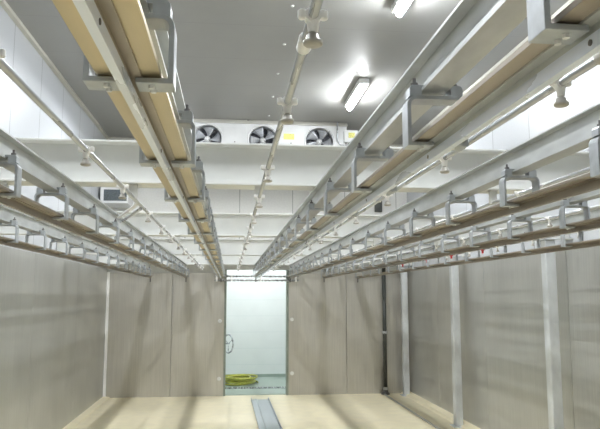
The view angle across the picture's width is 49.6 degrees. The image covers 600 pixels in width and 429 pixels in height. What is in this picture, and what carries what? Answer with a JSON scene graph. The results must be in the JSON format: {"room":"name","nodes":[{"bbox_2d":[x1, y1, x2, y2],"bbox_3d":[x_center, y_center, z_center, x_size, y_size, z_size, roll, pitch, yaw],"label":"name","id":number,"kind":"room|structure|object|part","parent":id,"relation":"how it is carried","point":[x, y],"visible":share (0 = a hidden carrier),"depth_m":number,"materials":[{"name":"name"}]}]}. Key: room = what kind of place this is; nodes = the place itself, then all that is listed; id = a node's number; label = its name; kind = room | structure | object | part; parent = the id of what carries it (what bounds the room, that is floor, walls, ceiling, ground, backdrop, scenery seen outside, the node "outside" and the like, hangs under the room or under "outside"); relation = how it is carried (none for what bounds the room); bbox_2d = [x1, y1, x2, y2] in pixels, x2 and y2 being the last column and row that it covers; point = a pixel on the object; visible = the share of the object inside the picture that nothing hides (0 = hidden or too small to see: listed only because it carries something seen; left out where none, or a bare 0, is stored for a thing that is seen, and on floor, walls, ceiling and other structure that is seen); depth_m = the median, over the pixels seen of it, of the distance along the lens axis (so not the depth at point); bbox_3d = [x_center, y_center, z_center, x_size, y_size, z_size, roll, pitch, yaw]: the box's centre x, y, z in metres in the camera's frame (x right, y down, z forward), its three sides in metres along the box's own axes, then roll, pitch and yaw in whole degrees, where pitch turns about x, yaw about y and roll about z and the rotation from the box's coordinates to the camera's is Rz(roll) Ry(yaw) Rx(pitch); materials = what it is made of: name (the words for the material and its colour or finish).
{"room":"meat cold room","nodes":[
{"label":"meat cold room","id":0,"kind":"room"},
{"bbox_2d":[0,5,107,428],"bbox_3d":[-3.172,0.031,5.391,0.230,5.280,16.120,1,-7,-6],"label":"wall","id":1,"kind":"structure","parent":0,"point":[53,309],"depth_m":8.78,"materials":[{"name":"silver metal"}]},
{"bbox_3d":[-3.318,1.616,7.042,0.130,2.545,2.192,1,-7,-6],"label":"steel panel","id":2,"kind":"part","parent":1,"relation":"part of","materials":[{"name":"silver metal"}]},
{"bbox_3d":[-3.562,1.901,9.311,0.130,2.545,2.392,1,-7,-6],"label":"steel panel","id":3,"kind":"part","parent":1,"relation":"part of","materials":[{"name":"silver metal"}]},
{"bbox_2d":[0,0,108,138],"bbox_3d":[-3.151,-2.571,5.659,0.060,0.050,16.000,1,-7,-6],"label":"trim","id":4,"kind":"structure","parent":1,"relation":"attached to","point":[3,3],"depth_m":8.98,"materials":[{"name":"plastic"}]},
{"bbox_2d":[62,397,109,428],"bbox_3d":[-2.978,2.627,4.995,0.140,0.030,15.940,1,-7,-6],"label":"baseboard","id":5,"kind":"structure","parent":1,"relation":"attached to","point":[96,405],"depth_m":10.99,"materials":[{"name":"beige"}]},
{"bbox_3d":[-3.825,2.206,11.748,0.130,2.545,2.532,1,-7,-6],"label":"steel panel","id":6,"kind":"part","parent":1,"relation":"part of","materials":[{"name":"silver metal"}]},
{"bbox_2d":[100,187,132,207],"bbox_3d":[-3.675,-0.356,13.076,0.540,0.360,0.706,1,-7,-6],"label":"vent box","id":7,"kind":"object","parent":1,"relation":"attached to","point":[109,196],"visible":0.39,"depth_m":12.73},
{"bbox_2d":[99,255,411,265],"bbox_3d":[-0.822,0.906,13.238,6.380,0.244,0.160,1,-7,-6],"label":"cross beam","id":8,"kind":"structure","parent":1,"relation":"attached to","point":[227,259],"depth_m":13.16,"materials":[{"name":"white metal"}]},
{"bbox_2d":[57,238,467,256],"bbox_3d":[-0.487,0.515,10.120,6.380,0.244,0.160,1,-7,-6],"label":"cross beam","id":9,"kind":"structure","parent":1,"relation":"attached to","point":[256,247],"depth_m":10.05,"materials":[{"name":"white metal"}]},
{"bbox_2d":[0,210,572,239],"bbox_3d":[-0.148,0.120,6.973,6.380,0.244,0.160,1,-7,-6],"label":"cross beam","id":10,"kind":"structure","parent":1,"relation":"attached to","point":[269,225],"depth_m":6.91,"materials":[{"name":"white metal"}]},
{"bbox_2d":[376,228,599,271],"bbox_3d":[2.340,0.189,5.980,0.061,0.138,15.150,1,-7,-6],"label":"pipe","id":11,"kind":"object","parent":10,"relation":"hanging from","point":[532,241],"visible":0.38,"depth_m":7.25,"materials":[{"name":"metal"}]},
{"bbox_2d":[0,137,589,193],"bbox_3d":[0.189,-0.272,3.845,6.380,0.244,0.160,1,-7,-6],"label":"cross beam","id":12,"kind":"structure","parent":1,"relation":"attached to","point":[225,165],"depth_m":3.78,"materials":[{"name":"white paint"}]},
{"bbox_2d":[0,204,151,269],"bbox_3d":[-2.184,0.100,5.408,0.068,0.104,15.560,1,-7,-6],"label":"beam","id":13,"kind":"structure","parent":12,"relation":"attached to","point":[26,222],"depth_m":5.94,"materials":[{"name":"metal"}]},
{"bbox_2d":[0,217,151,281],"bbox_3d":[-2.180,0.254,5.399,0.158,0.280,15.580,1,-7,-6],"label":"hanging rail","id":14,"kind":"object","parent":13,"relation":"hanging from","point":[15,243],"visible":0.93,"depth_m":6.06,"materials":[{"name":"metal"}]},
{"bbox_3d":[-2.050,0.057,4.657,0.044,0.029,0.040,1,-7,-6],"label":"clamp plate","id":15,"kind":"part","parent":14,"relation":"part of","materials":[{"name":"grey metal"}]},
{"bbox_3d":[-2.179,0.276,5.386,0.114,0.011,15.560,1,-7,-6],"label":"rail plate","id":16,"kind":"part","parent":14,"relation":"part of","materials":[{"name":"metal"}]},
{"bbox_2d":[0,181,168,270],"bbox_3d":[-1.846,0.133,5.537,0.061,0.138,15.150,1,-7,-6],"label":"pipe","id":17,"kind":"object","parent":12,"relation":"hanging from","point":[4,183],"visible":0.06,"depth_m":3.60,"materials":[{"name":"metal"}]},
{"bbox_2d":[0,127,186,269],"bbox_3d":[-1.483,0.109,5.482,0.068,0.104,15.560,1,-7,-6],"label":"beam","id":18,"kind":"structure","parent":12,"relation":"attached to","point":[36,170],"depth_m":3.42,"materials":[{"name":"metal"}]},
{"bbox_2d":[0,150,188,281],"bbox_3d":[-1.479,0.263,5.474,0.158,0.280,15.580,1,-7,-6],"label":"hanging rail","id":19,"kind":"object","parent":18,"relation":"hanging from","point":[10,198],"visible":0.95,"depth_m":3.44,"materials":[{"name":"metal"}]},
{"bbox_3d":[-1.110,-0.212,2.507,0.044,0.029,0.040,1,-7,-6],"label":"clamp plate","id":20,"kind":"part","parent":19,"relation":"part of","materials":[{"name":"grey metal"}]},
{"bbox_3d":[-1.286,-0.120,3.242,0.044,0.029,0.040,1,-7,-6],"label":"clamp plate","id":21,"kind":"part","parent":19,"relation":"part of","materials":[{"name":"grey metal"}]},
{"bbox_3d":[-1.190,-0.119,3.252,0.044,0.029,0.040,1,-7,-6],"label":"clamp plate","id":22,"kind":"part","parent":19,"relation":"part of","materials":[{"name":"grey metal"}]},
{"bbox_3d":[-1.270,-0.025,3.997,0.044,0.029,0.040,1,-7,-6],"label":"clamp plate","id":23,"kind":"part","parent":19,"relation":"part of","materials":[{"name":"grey metal"}]},
{"bbox_3d":[-1.478,0.285,5.461,0.114,0.011,15.560,1,-7,-6],"label":"rail plate","id":24,"kind":"part","parent":19,"relation":"part of","materials":[{"name":"metal"}]},
{"bbox_2d":[0,48,203,270],"bbox_3d":[-1.274,0.141,5.597,0.311,0.138,15.150,1,-7,-6],"label":"pipe","id":25,"kind":"object","parent":12,"relation":"hanging from","point":[87,151],"visible":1,"depth_m":2.46,"materials":[{"name":"metal"}]},
{"bbox_2d":[140,0,221,267],"bbox_3d":[-0.782,0.118,5.557,0.068,0.104,15.560,1,-7,-6],"label":"beam","id":26,"kind":"structure","parent":12,"relation":"attached to","point":[160,38],"depth_m":1.86,"materials":[{"name":"metal"}]},
{"bbox_2d":[52,0,224,281],"bbox_3d":[-0.778,0.272,5.548,0.158,0.280,15.580,1,-7,-6],"label":"hanging rail","id":27,"kind":"object","parent":26,"relation":"hanging from","point":[114,39],"visible":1,"depth_m":1.19,"materials":[{"name":"metal"}]},
{"bbox_3d":[-0.261,-0.376,1.205,0.044,0.029,0.040,1,-7,-6],"label":"clamp plate","id":28,"kind":"part","parent":27,"relation":"part of","materials":[{"name":"grey metal"}]},
{"bbox_3d":[-0.337,-0.286,1.915,0.044,0.029,0.040,1,-7,-6],"label":"clamp plate","id":29,"kind":"part","parent":27,"relation":"part of","materials":[{"name":"grey metal"}]},
{"bbox_3d":[-0.414,-0.197,2.626,0.044,0.029,0.040,1,-7,-6],"label":"clamp plate","id":30,"kind":"part","parent":27,"relation":"part of","materials":[{"name":"grey metal"}]},
{"bbox_2d":[237,0,327,270],"bbox_3d":[-0.448,0.151,5.685,0.060,0.138,15.150,1,-7,-6],"label":"pipe","id":31,"kind":"object","parent":12,"relation":"hanging from","point":[309,39],"visible":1,"depth_m":1.70,"materials":[{"name":"metal"}]},
{"bbox_2d":[254,0,526,268],"bbox_3d":[-0.081,0.128,5.631,0.068,0.104,15.560,1,-7,-6],"label":"beam","id":32,"kind":"structure","parent":12,"relation":"attached to","point":[473,28],"depth_m":1.65,"materials":[{"name":"metal"}]},
{"bbox_2d":[252,0,599,281],"bbox_3d":[-0.077,0.282,5.622,0.158,0.280,15.580,1,-7,-6],"label":"hanging rail","id":33,"kind":"object","parent":32,"relation":"hanging from","point":[553,48],"visible":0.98,"depth_m":1.38,"materials":[{"name":"metal"}]},
{"bbox_3d":[0.071,-0.048,3.815,0.044,0.029,0.040,1,-7,-6],"label":"clamp plate","id":34,"kind":"part","parent":33,"relation":"part of","materials":[{"name":"grey metal"}]},
{"bbox_3d":[0.147,-0.137,3.104,0.044,0.029,0.040,1,-7,-6],"label":"clamp plate","id":35,"kind":"part","parent":33,"relation":"part of","materials":[{"name":"grey metal"}]},
{"bbox_3d":[0.224,-0.226,2.394,0.044,0.029,0.040,1,-7,-6],"label":"clamp plate","id":36,"kind":"part","parent":33,"relation":"part of","materials":[{"name":"grey metal"}]},
{"bbox_3d":[0.319,-0.225,2.404,0.044,0.029,0.040,1,-7,-6],"label":"clamp plate","id":37,"kind":"part","parent":33,"relation":"part of","materials":[{"name":"grey metal"}]},
{"bbox_3d":[0.300,-0.316,1.683,0.044,0.029,0.040,1,-7,-6],"label":"clamp plate","id":38,"kind":"part","parent":33,"relation":"part of","materials":[{"name":"grey metal"}]},
{"bbox_3d":[0.396,-0.314,1.694,0.044,0.029,0.040,1,-7,-6],"label":"clamp plate","id":39,"kind":"part","parent":33,"relation":"part of","materials":[{"name":"grey metal"}]},
{"bbox_2d":[272,52,599,270],"bbox_3d":[0.242,0.161,5.758,0.061,0.138,15.150,1,-7,-6],"label":"pipe","id":40,"kind":"object","parent":12,"relation":"hanging from","point":[560,85],"visible":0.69,"depth_m":2.02,"materials":[{"name":"metal"}]},
{"bbox_2d":[288,102,599,269],"bbox_3d":[0.620,0.137,5.705,0.068,0.104,15.560,1,-7,-6],"label":"beam","id":41,"kind":"structure","parent":12,"relation":"attached to","point":[572,135],"depth_m":3.00,"materials":[{"name":"metal"}]},
{"bbox_2d":[287,120,599,281],"bbox_3d":[0.624,0.291,5.697,0.158,0.280,15.580,1,-7,-6],"label":"hanging rail","id":42,"kind":"object","parent":41,"relation":"hanging from","point":[588,182],"visible":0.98,"depth_m":3.00,"materials":[{"name":"metal"}]},
{"bbox_3d":[0.625,0.313,5.684,0.114,0.011,15.560,1,-7,-6],"label":"rail plate","id":43,"kind":"part","parent":42,"relation":"part of","materials":[{"name":"metal"}]},
{"bbox_3d":[0.815,-0.090,3.484,0.044,0.029,0.040,1,-7,-6],"label":"clamp plate","id":44,"kind":"part","parent":42,"relation":"part of","materials":[{"name":"grey metal"}]},
{"bbox_3d":[0.911,-0.088,3.494,0.044,0.029,0.040,1,-7,-6],"label":"clamp plate","id":45,"kind":"part","parent":42,"relation":"part of","materials":[{"name":"grey metal"}]},
{"bbox_3d":[0.891,-0.177,2.784,0.044,0.029,0.040,1,-7,-6],"label":"clamp plate","id":46,"kind":"part","parent":42,"relation":"part of","materials":[{"name":"grey metal"}]},
{"bbox_3d":[0.986,-0.176,2.794,0.044,0.029,0.040,1,-7,-6],"label":"clamp plate","id":47,"kind":"part","parent":42,"relation":"part of","materials":[{"name":"grey metal"}]},
{"bbox_3d":[0.966,-0.265,2.083,0.044,0.029,0.040,1,-7,-6],"label":"clamp plate","id":48,"kind":"part","parent":42,"relation":"part of","materials":[{"name":"grey metal"}]},
{"bbox_2d":[306,167,589,268],"bbox_3d":[0.943,0.170,5.832,0.061,0.138,15.150,1,-7,-6],"label":"pipe","id":49,"kind":"object","parent":12,"relation":"hanging from","point":[492,194],"visible":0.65,"depth_m":3.88,"materials":[{"name":"metal"}]},
{"bbox_2d":[323,189,599,270],"bbox_3d":[1.321,0.146,5.780,0.068,0.104,15.560,1,-7,-6],"label":"beam","id":50,"kind":"structure","parent":12,"relation":"attached to","point":[595,194],"depth_m":4.61,"materials":[{"name":"metal"}]},
{"bbox_2d":[321,198,599,281],"bbox_3d":[1.325,0.300,5.771,0.158,0.280,15.580,1,-7,-6],"label":"hanging rail","id":51,"kind":"object","parent":50,"relation":"hanging from","point":[587,223],"visible":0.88,"depth_m":4.75,"materials":[{"name":"metal"}]},
{"bbox_3d":[1.429,0.021,4.368,0.044,0.029,0.040,1,-7,-6],"label":"clamp plate","id":52,"kind":"part","parent":51,"relation":"part of","materials":[{"name":"grey metal"}]},
{"bbox_3d":[1.504,-0.066,3.677,0.044,0.029,0.040,1,-7,-6],"label":"clamp plate","id":53,"kind":"part","parent":51,"relation":"part of","materials":[{"name":"grey metal"}]},
{"bbox_2d":[340,204,599,271],"bbox_3d":[1.644,0.179,5.907,0.061,0.138,15.150,1,-7,-6],"label":"pipe","id":54,"kind":"object","parent":12,"relation":"hanging from","point":[549,218],"visible":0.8,"depth_m":5.55,"materials":[{"name":"metal"}]},
{"bbox_2d":[357,208,599,268],"bbox_3d":[2.022,0.156,5.854,0.068,0.104,15.560,1,-7,-6],"label":"beam","id":55,"kind":"structure","parent":12,"relation":"attached to","point":[594,213],"depth_m":6.10,"materials":[{"name":"metal"}]},
{"bbox_2d":[355,231,599,281],"bbox_3d":[2.026,0.310,5.845,0.158,0.280,15.580,1,-7,-6],"label":"hanging rail","id":56,"kind":"object","parent":55,"relation":"hanging from","point":[594,242],"visible":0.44,"depth_m":6.28,"materials":[{"name":"metal"}]},
{"bbox_2d":[225,377,285,393],"bbox_3d":[-1.014,3.927,14.764,5.600,0.120,2.880,1,-7,-6],"label":"floor","id":57,"kind":"structure","parent":0,"point":[262,381],"depth_m":14.48,"materials":[{"name":"white"}]},
{"bbox_2d":[225,374,257,385],"bbox_3d":[-1.372,3.795,14.965,0.835,0.190,0.910,1,-7,-6],"label":"hose","id":58,"kind":"object","parent":57,"relation":"on","point":[234,379],"visible":0.95,"depth_m":14.64,"materials":[{"name":"rubber"}]},
{"bbox_2d":[225,386,285,388],"bbox_3d":[-1.007,3.792,14.234,2.200,0.016,0.180,1,-7,-6],"label":"drain grate","id":59,"kind":"object","parent":57,"relation":"on","point":[283,386],"visible":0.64,"depth_m":14.20,"materials":[{"name":"metal"}]},
{"bbox_2d":[226,270,285,373],"bbox_3d":[-1.173,2.266,16.465,5.600,3.600,0.100,1,-7,-6],"label":"wall","id":60,"kind":"structure","parent":0,"point":[255,311],"depth_m":16.36,"materials":[{"name":"white paint"}]},
{"bbox_2d":[226,334,233,353],"bbox_3d":[-1.518,2.714,13.608,0.247,0.411,0.446,0,-7,2],"label":"handwheel","id":61,"kind":"object","parent":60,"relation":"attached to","point":[228,352],"visible":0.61,"depth_m":13.69,"materials":[{"name":"metal"}]},
{"bbox_2d":[226,374,285,376],"bbox_3d":[-1.166,4.010,16.187,5.600,0.070,0.020,1,-7,-6],"label":"baseboard","id":62,"kind":"structure","parent":60,"relation":"attached to","point":[259,375],"depth_m":16.22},
{"bbox_2d":[106,188,407,397],"bbox_3d":[-0.861,1.058,13.579,6.380,5.280,0.200,1,-7,-6],"label":"wall","id":63,"kind":"structure","parent":0,"point":[166,333],"depth_m":13.36,"materials":[{"name":"silver metal"}]},
{"bbox_2d":[103,272,109,396],"bbox_3d":[-3.868,2.394,12.987,0.050,2.480,0.040,1,-7,-6],"label":"trim","id":64,"kind":"structure","parent":63,"relation":"attached to","point":[108,273],"depth_m":12.97,"materials":[{"name":"white plastic"}]},
{"bbox_3d":[-3.252,2.414,13.101,1.292,2.470,0.060,1,-7,-6],"label":"steel panel","id":65,"kind":"part","parent":63,"relation":"part of","materials":[{"name":"silver metal"}]},
{"bbox_3d":[-2.071,2.429,13.226,1.067,2.470,0.060,1,-7,-6],"label":"steel panel","id":66,"kind":"part","parent":63,"relation":"part of","materials":[{"name":"silver metal"}]},
{"bbox_2d":[109,137,402,146],"bbox_3d":[-0.855,-1.543,13.855,6.260,0.050,0.060,1,-7,-6],"label":"trim","id":67,"kind":"structure","parent":63,"relation":"attached to","point":[110,138],"depth_m":13.54,"materials":[{"name":"plastic"}]},
{"bbox_2d":[215,270,298,395],"bbox_3d":[-0.898,2.436,13.360,1.725,2.590,0.325,1,-7,-6],"label":"door frame","id":68,"kind":"structure","parent":63,"relation":"in","point":[287,280],"depth_m":13.32,"materials":[{"name":"metal"}]},
{"bbox_3d":[0.353,2.462,13.483,1.222,2.470,0.060,1,-7,-6],"label":"steel panel","id":69,"kind":"part","parent":63,"relation":"part of","materials":[{"name":"silver metal"}]},
{"bbox_3d":[1.611,2.478,13.617,1.292,2.470,0.060,1,-7,-6],"label":"steel panel","id":70,"kind":"part","parent":63,"relation":"part of","materials":[{"name":"silver metal"}]},
{"bbox_2d":[374,201,381,211],"bbox_3d":[1.680,-0.195,13.960,0.160,0.280,0.060,1,-7,-6],"label":"wall box","id":71,"kind":"object","parent":63,"relation":"attached to","point":[378,207],"visible":0.56,"depth_m":13.93,"materials":[{"name":"grey metal"}]},
{"bbox_2d":[381,268,389,394],"bbox_3d":[1.754,2.389,13.508,0.180,2.620,0.208,1,-7,-6],"label":"drain pipe","id":72,"kind":"object","parent":63,"relation":"attached to","point":[384,332],"visible":0.94,"depth_m":13.44,"materials":[{"name":"metal"}]},
{"bbox_2d":[384,394,439,428],"bbox_3d":[2.568,2.701,5.513,0.040,0.012,15.800,1,-7,-6],"label":"trim","id":73,"kind":"structure","parent":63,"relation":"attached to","point":[408,409],"depth_m":11.13,"materials":[{"name":"plastic"}]},
{"bbox_2d":[74,393,461,428],"bbox_3d":[-0.003,2.738,5.282,6.580,0.120,16.100,1,-7,-6],"label":"floor","id":74,"kind":"structure","parent":0,"point":[319,411],"depth_m":11.15,"materials":[{"name":"beige concrete"}]},
{"bbox_2d":[251,397,281,428],"bbox_3d":[-0.434,3.202,9.662,0.340,0.050,5.954,1,-7,-7],"label":"channel","id":75,"kind":"object","parent":74,"relation":"on","point":[266,417],"visible":1,"depth_m":10.90,"materials":[{"name":"metal"}]},
{"bbox_2d":[400,265,409,395],"bbox_3d":[2.155,2.365,13.335,0.200,2.626,0.240,1,-7,-6],"label":"column","id":76,"kind":"structure","parent":74,"relation":"on","point":[404,282],"depth_m":13.28,"materials":[{"name":"grey metal"}]},
{"bbox_2d":[447,256,462,427],"bbox_3d":[2.451,1.973,10.213,0.200,2.626,0.240,1,-7,-6],"label":"column","id":77,"kind":"structure","parent":74,"relation":"on","point":[453,270],"depth_m":10.16,"materials":[{"name":"grey metal"}]},
{"bbox_2d":[535,238,563,428],"bbox_3d":[2.750,1.578,7.062,0.200,2.626,0.240,1,-7,-6],"label":"column","id":78,"kind":"structure","parent":74,"relation":"on","point":[548,260],"depth_m":7.05,"materials":[{"name":"grey metal"}]},
{"bbox_3d":[2.750,0.281,7.224,0.200,0.011,0.240,1,-7,-6],"label":"plate","id":79,"kind":"part","parent":78,"relation":"part of","materials":[{"name":"grey metal"}]},
{"bbox_2d":[5,0,568,143],"bbox_3d":[-0.009,-2.596,6.011,6.580,0.112,16.220,1,-7,-6],"label":"ceiling","id":80,"kind":"structure","parent":0,"point":[235,58],"depth_m":8.90,"materials":[{"name":"white paint"}]},
{"bbox_2d":[191,119,357,145],"bbox_3d":[-0.631,-1.362,12.567,3.360,0.730,1.006,1,-7,-6],"label":"evaporator","id":81,"kind":"object","parent":80,"relation":"hanging from","point":[207,130],"visible":0.58,"depth_m":12.23,"materials":[{"name":"metal"}]},
{"bbox_3d":[-1.214,-1.361,12.095,0.440,0.570,0.012,1,-7,-6],"label":"panel","id":82,"kind":"part","parent":81,"relation":"part of","materials":[{"name":"white metal"}]},
{"bbox_3d":[-0.170,-1.347,12.206,0.480,0.570,0.012,1,-7,-6],"label":"panel","id":83,"kind":"part","parent":81,"relation":"part of","materials":[{"name":"white metal"}]},
{"bbox_2d":[345,78,368,110],"bbox_3d":[0.906,-1.915,10.473,0.160,0.153,1.280,1,-7,-6],"label":"ceiling lamp","id":84,"kind":"object","parent":80,"relation":"attached to","point":[361,85],"visible":1,"depth_m":10.27,"materials":[{"name":"white plastic"}]},
{"bbox_2d":[392,0,412,16],"bbox_3d":[1.185,-2.381,6.761,0.160,0.153,1.280,1,-7,-6],"label":"ceiling lamp","id":85,"kind":"object","parent":80,"relation":"attached to","point":[399,7],"visible":1,"depth_m":7.19,"materials":[{"name":"white plastic"}]},
{"bbox_2d":[407,56,599,428],"bbox_3d":[3.177,0.115,6.064,0.160,5.280,16.120,1,-7,-6],"label":"wall","id":86,"kind":"structure","parent":0,"point":[503,357],"depth_m":8.58,"materials":[{"name":"silver metal"}]},
{"bbox_3d":[2.398,2.320,12.657,0.060,2.545,2.032,1,-7,-6],"label":"steel panel","id":87,"kind":"part","parent":86,"relation":"part of","materials":[{"name":"silver metal"}]},
{"bbox_2d":[401,391,479,428],"bbox_3d":[3.018,2.697,5.632,0.180,0.050,15.940,1,-7,-6],"label":"baseboard","id":88,"kind":"structure","parent":86,"relation":"attached to","point":[434,408],"depth_m":11.32,"materials":[{"name":"beige"}]},
{"bbox_3d":[2.624,2.058,10.566,0.060,2.545,2.192,1,-7,-6],"label":"steel panel","id":89,"kind":"part","parent":86,"relation":"part of","materials":[{"name":"silver metal"}]},
{"bbox_2d":[412,0,573,138],"bbox_3d":[3.134,-2.487,6.325,0.060,0.050,16.000,1,-7,-6],"label":"trim","id":90,"kind":"structure","parent":86,"relation":"attached to","point":[567,3],"depth_m":9.25,"materials":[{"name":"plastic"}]},
{"bbox_3d":[2.868,1.774,8.296,0.060,2.545,2.392,1,-7,-6],"label":"steel panel","id":91,"kind":"part","parent":86,"relation":"part of","materials":[{"name":"silver metal"}]},
{"bbox_3d":[3.139,1.458,5.781,0.060,2.545,2.692,1,-7,-6],"label":"steel panel","id":92,"kind":"part","parent":86,"relation":"part of","materials":[{"name":"silver metal"}]}
]}

